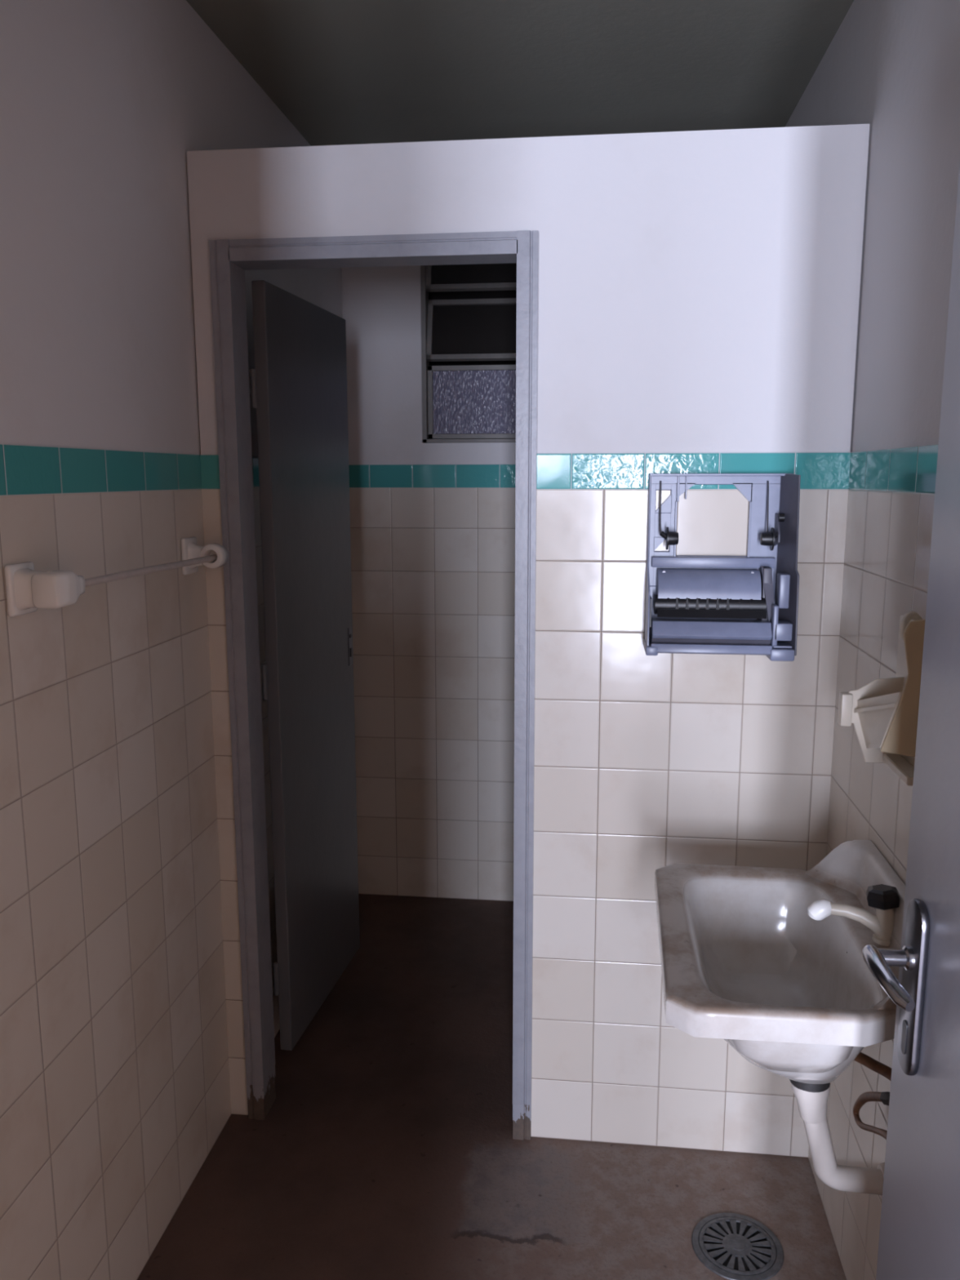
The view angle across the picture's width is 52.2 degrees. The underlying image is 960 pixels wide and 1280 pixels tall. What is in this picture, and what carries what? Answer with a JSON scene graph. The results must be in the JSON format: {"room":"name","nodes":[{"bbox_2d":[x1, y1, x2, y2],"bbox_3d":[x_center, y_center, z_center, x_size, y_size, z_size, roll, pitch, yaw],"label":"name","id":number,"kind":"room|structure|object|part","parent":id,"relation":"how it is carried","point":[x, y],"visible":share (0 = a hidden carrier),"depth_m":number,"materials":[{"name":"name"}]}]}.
{"room":"public restroom","nodes":[
{"label":"public restroom","id":0,"kind":"room"},
{"bbox_2d":[0,0,342,1279],"bbox_3d":[-0.688,-0.032,1.893,0.100,2.492,3.140,1,10,6],"label":"wall","id":1,"kind":"structure","parent":0,"point":[115,1082],"depth_m":1.73,"materials":[{"name":"tile"}]},
{"bbox_2d":[4,537,227,617],"bbox_3d":[-0.610,-0.126,1.751,0.083,0.076,0.684,1,10,6],"label":"towel rail","id":2,"kind":"object","parent":1,"relation":"attached to","point":[28,589],"visible":1,"depth_m":1.45,"materials":[{"name":"white ceramic"}]},
{"bbox_3d":[-0.589,-0.129,1.784,0.013,0.016,0.566,1,10,6],"label":"rod","id":3,"kind":"part","parent":2,"relation":"part of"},
{"bbox_2d":[341,265,515,901],"bbox_3d":[0.223,-0.286,3.407,1.557,2.492,0.120,1,10,6],"label":"wall","id":4,"kind":"structure","parent":0,"point":[433,525],"depth_m":3.43,"materials":[{"name":"tile"}]},
{"bbox_2d":[420,262,516,443],"bbox_3d":[0.099,-1.026,3.255,0.586,0.726,0.075,1,10,6],"label":"window","id":5,"kind":"structure","parent":4,"relation":"in","point":[461,403],"depth_m":3.28,"materials":[{"name":"grey metal"}]},
{"bbox_3d":[0.098,-1.258,3.216,0.552,0.216,0.075,1,10,6],"label":"sash","id":6,"kind":"part","parent":5,"relation":"part of","materials":[{"name":"grey metal"}]},
{"bbox_3d":[0.099,-1.032,3.254,0.552,0.204,0.072,1,10,6],"label":"sash","id":7,"kind":"part","parent":5,"relation":"part of","materials":[{"name":"grey metal"}]},
{"bbox_3d":[0.099,-0.800,3.293,0.552,0.242,0.024,1,10,6],"label":"sash","id":8,"kind":"part","parent":5,"relation":"part of","materials":[{"name":"grey metal"}]},
{"bbox_3d":[0.098,-1.258,3.216,0.532,0.192,0.051,1,10,6],"label":"pane","id":9,"kind":"part","parent":5,"relation":"part of","materials":[{"name":"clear glass"}]},
{"bbox_3d":[0.099,-1.032,3.254,0.532,0.180,0.048,1,10,6],"label":"pane","id":10,"kind":"part","parent":5,"relation":"part of","materials":[{"name":"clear glass"}]},
{"bbox_3d":[0.099,-0.800,3.293,0.532,0.222,0.004,1,10,6],"label":"pane","id":11,"kind":"part","parent":5,"relation":"part of","materials":[{"name":"grey glass"}]},
{"bbox_2d":[428,289,516,365],"bbox_3d":[0.141,-1.073,3.540,1.000,1.500,0.380,1,10,6],"label":"window frame","id":12,"kind":"structure","parent":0,"point":[477,294],"depth_m":3.68,"materials":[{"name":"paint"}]},
{"bbox_2d":[137,893,846,1279],"bbox_3d":[0.048,1.517,0.484,3.400,0.100,6.520,1,10,6],"label":"floor","id":13,"kind":"structure","parent":0,"point":[385,1148],"depth_m":2.17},
{"bbox_2d":[691,1213,783,1279],"bbox_3d":[0.516,1.215,1.966,0.180,0.006,0.180,1,10,6],"label":"floor drain","id":14,"kind":"object","parent":13,"relation":"on","point":[731,1246],"visible":1,"depth_m":1.96,"materials":[{"name":"metal"}]},
{"bbox_2d":[186,0,853,146],"bbox_3d":[0.045,-1.039,0.056,3.400,0.100,6.520,1,10,6],"label":"ceiling","id":15,"kind":"structure","parent":0,"point":[341,72],"depth_m":2.30,"materials":[{"name":"paint"}]},
{"bbox_2d":[186,123,870,1157],"bbox_3d":[0.075,0.076,2.166,1.357,2.188,0.095,1,10,6],"label":"wall","id":16,"kind":"structure","parent":0,"point":[699,291],"depth_m":2.03,"materials":[{"name":"tile"}]},
{"bbox_2d":[250,280,359,1050],"bbox_3d":[-0.437,0.075,2.571,0.038,1.847,0.572,2,10,11],"label":"door","id":17,"kind":"structure","parent":16,"relation":"in","point":[299,376],"depth_m":2.48,"materials":[{"name":"grey metal"}]},
{"bbox_3d":[-0.373,0.018,2.811,0.003,0.110,0.025,2,10,11],"label":"lock plate","id":18,"kind":"part","parent":17,"relation":"part of","materials":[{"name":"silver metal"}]},
{"bbox_2d":[208,230,538,1139],"bbox_3d":[-0.215,0.160,2.211,0.682,2.009,0.117,1,10,6],"label":"door frame","id":19,"kind":"structure","parent":16,"relation":"attached to","point":[229,259],"depth_m":2.12,"materials":[{"name":"grey metal"}]},
{"bbox_2d":[643,473,800,661],"bbox_3d":[0.486,-0.150,1.969,0.298,0.365,0.122,1,10,6],"label":"paper towel dispenser","id":20,"kind":"object","parent":16,"relation":"attached to","point":[695,604],"visible":1,"depth_m":1.97,"materials":[{"name":"grey plastic"}]},
{"bbox_2d":[651,618,772,639],"bbox_3d":[0.462,-0.022,1.964,0.232,0.034,0.059,1,10,6],"label":"tray","id":21,"kind":"object","parent":20,"relation":"on","point":[661,628],"depth_m":1.94,"materials":[{"name":"grey plastic"}]},
{"bbox_3d":[0.463,-0.063,1.960,0.214,0.038,0.022,1,10,6],"label":"cutting blade","id":22,"kind":"part","parent":20,"relation":"part of","materials":[{"name":"black plastic"}]},
{"bbox_3d":[0.598,-0.221,1.970,0.004,0.067,0.048,1,10,6],"label":"holder arm","id":23,"kind":"part","parent":20,"relation":"part of","materials":[{"name":"grey plastic"}]},
{"bbox_3d":[0.617,-0.150,1.960,0.036,0.361,0.110,1,10,6],"label":"panel","id":24,"kind":"part","parent":20,"relation":"part of","materials":[{"name":"grey plastic"}]},
{"bbox_2d":[784,0,959,1279],"bbox_3d":[0.760,-0.006,1.728,0.100,2.492,3.140,1,10,6],"label":"wall","id":25,"kind":"structure","parent":0,"point":[892,66],"depth_m":1.73,"materials":[{"name":"tile"}]},
{"bbox_2d":[654,840,905,1084],"bbox_3d":[0.486,0.547,1.606,0.393,0.331,0.530,1,10,6],"label":"basin","id":26,"kind":"object","parent":25,"relation":"attached to","point":[770,963],"visible":0.9,"depth_m":1.64,"materials":[{"name":"ceramic"}]},
{"bbox_2d":[789,1079,884,1199],"bbox_3d":[0.600,0.824,1.640,0.168,0.234,0.065,1,10,6],"label":"drain pipe","id":27,"kind":"object","parent":26,"relation":"attached to","point":[811,1099],"visible":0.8,"depth_m":1.63,"materials":[{"name":"white plastic"}]},
{"bbox_2d":[807,884,899,946],"bbox_3d":[0.596,0.433,1.558,0.139,0.090,0.058,1,10,6],"label":"tap","id":28,"kind":"object","parent":26,"relation":"on","point":[882,929],"depth_m":1.55,"materials":[{"name":"plastic"}]},
{"bbox_2d":[853,1052,891,1139],"bbox_3d":[0.646,0.755,1.566,0.068,0.238,0.313,-1,10,-3],"label":"supply hose","id":29,"kind":"object","parent":26,"relation":"attached to","point":[863,1059],"visible":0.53,"depth_m":1.59,"materials":[{"name":"metal"}]},
{"bbox_2d":[837,611,925,786],"bbox_3d":[0.631,0.085,1.510,0.103,0.265,0.255,1,10,6],"label":"soap dispenser","id":30,"kind":"object","parent":25,"relation":"attached to","point":[883,713],"visible":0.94,"depth_m":1.49,"materials":[{"name":"plastic"}]},
{"bbox_2d":[853,692,902,748],"bbox_3d":[0.617,0.127,1.528,0.028,0.128,0.150,1,10,6],"label":"tray","id":31,"kind":"object","parent":30,"relation":"on","point":[877,717],"depth_m":1.51,"materials":[{"name":"plastic"}]},
{"bbox_3d":[0.679,0.098,1.507,0.006,0.240,0.255,1,10,6],"label":"plate","id":32,"kind":"part","parent":30,"relation":"part of","materials":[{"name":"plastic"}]},
{"bbox_3d":[0.053,0.231,0.319,3.400,2.492,0.140,1,10,6],"label":"wall","id":33,"kind":"structure","parent":0,"visible":0},
{"bbox_2d":[862,161,959,1279],"bbox_3d":[0.447,0.361,0.760,0.098,2.072,0.770,1,10,4],"label":"door","id":34,"kind":"structure","parent":33,"relation":"in","point":[919,1233],"depth_m":1.04,"materials":[{"name":"grey metal"}]},
{"bbox_3d":[0.448,0.359,1.043,0.056,0.026,0.115,1,10,6],"label":"lever","id":35,"kind":"part","parent":34,"relation":"part of","materials":[{"name":"silver metal"}]},
{"bbox_3d":[0.481,0.387,1.089,0.010,0.205,0.048,1,10,4],"label":"handle","id":36,"kind":"part","parent":34,"relation":"part of","materials":[{"name":"silver metal"}]}
]}

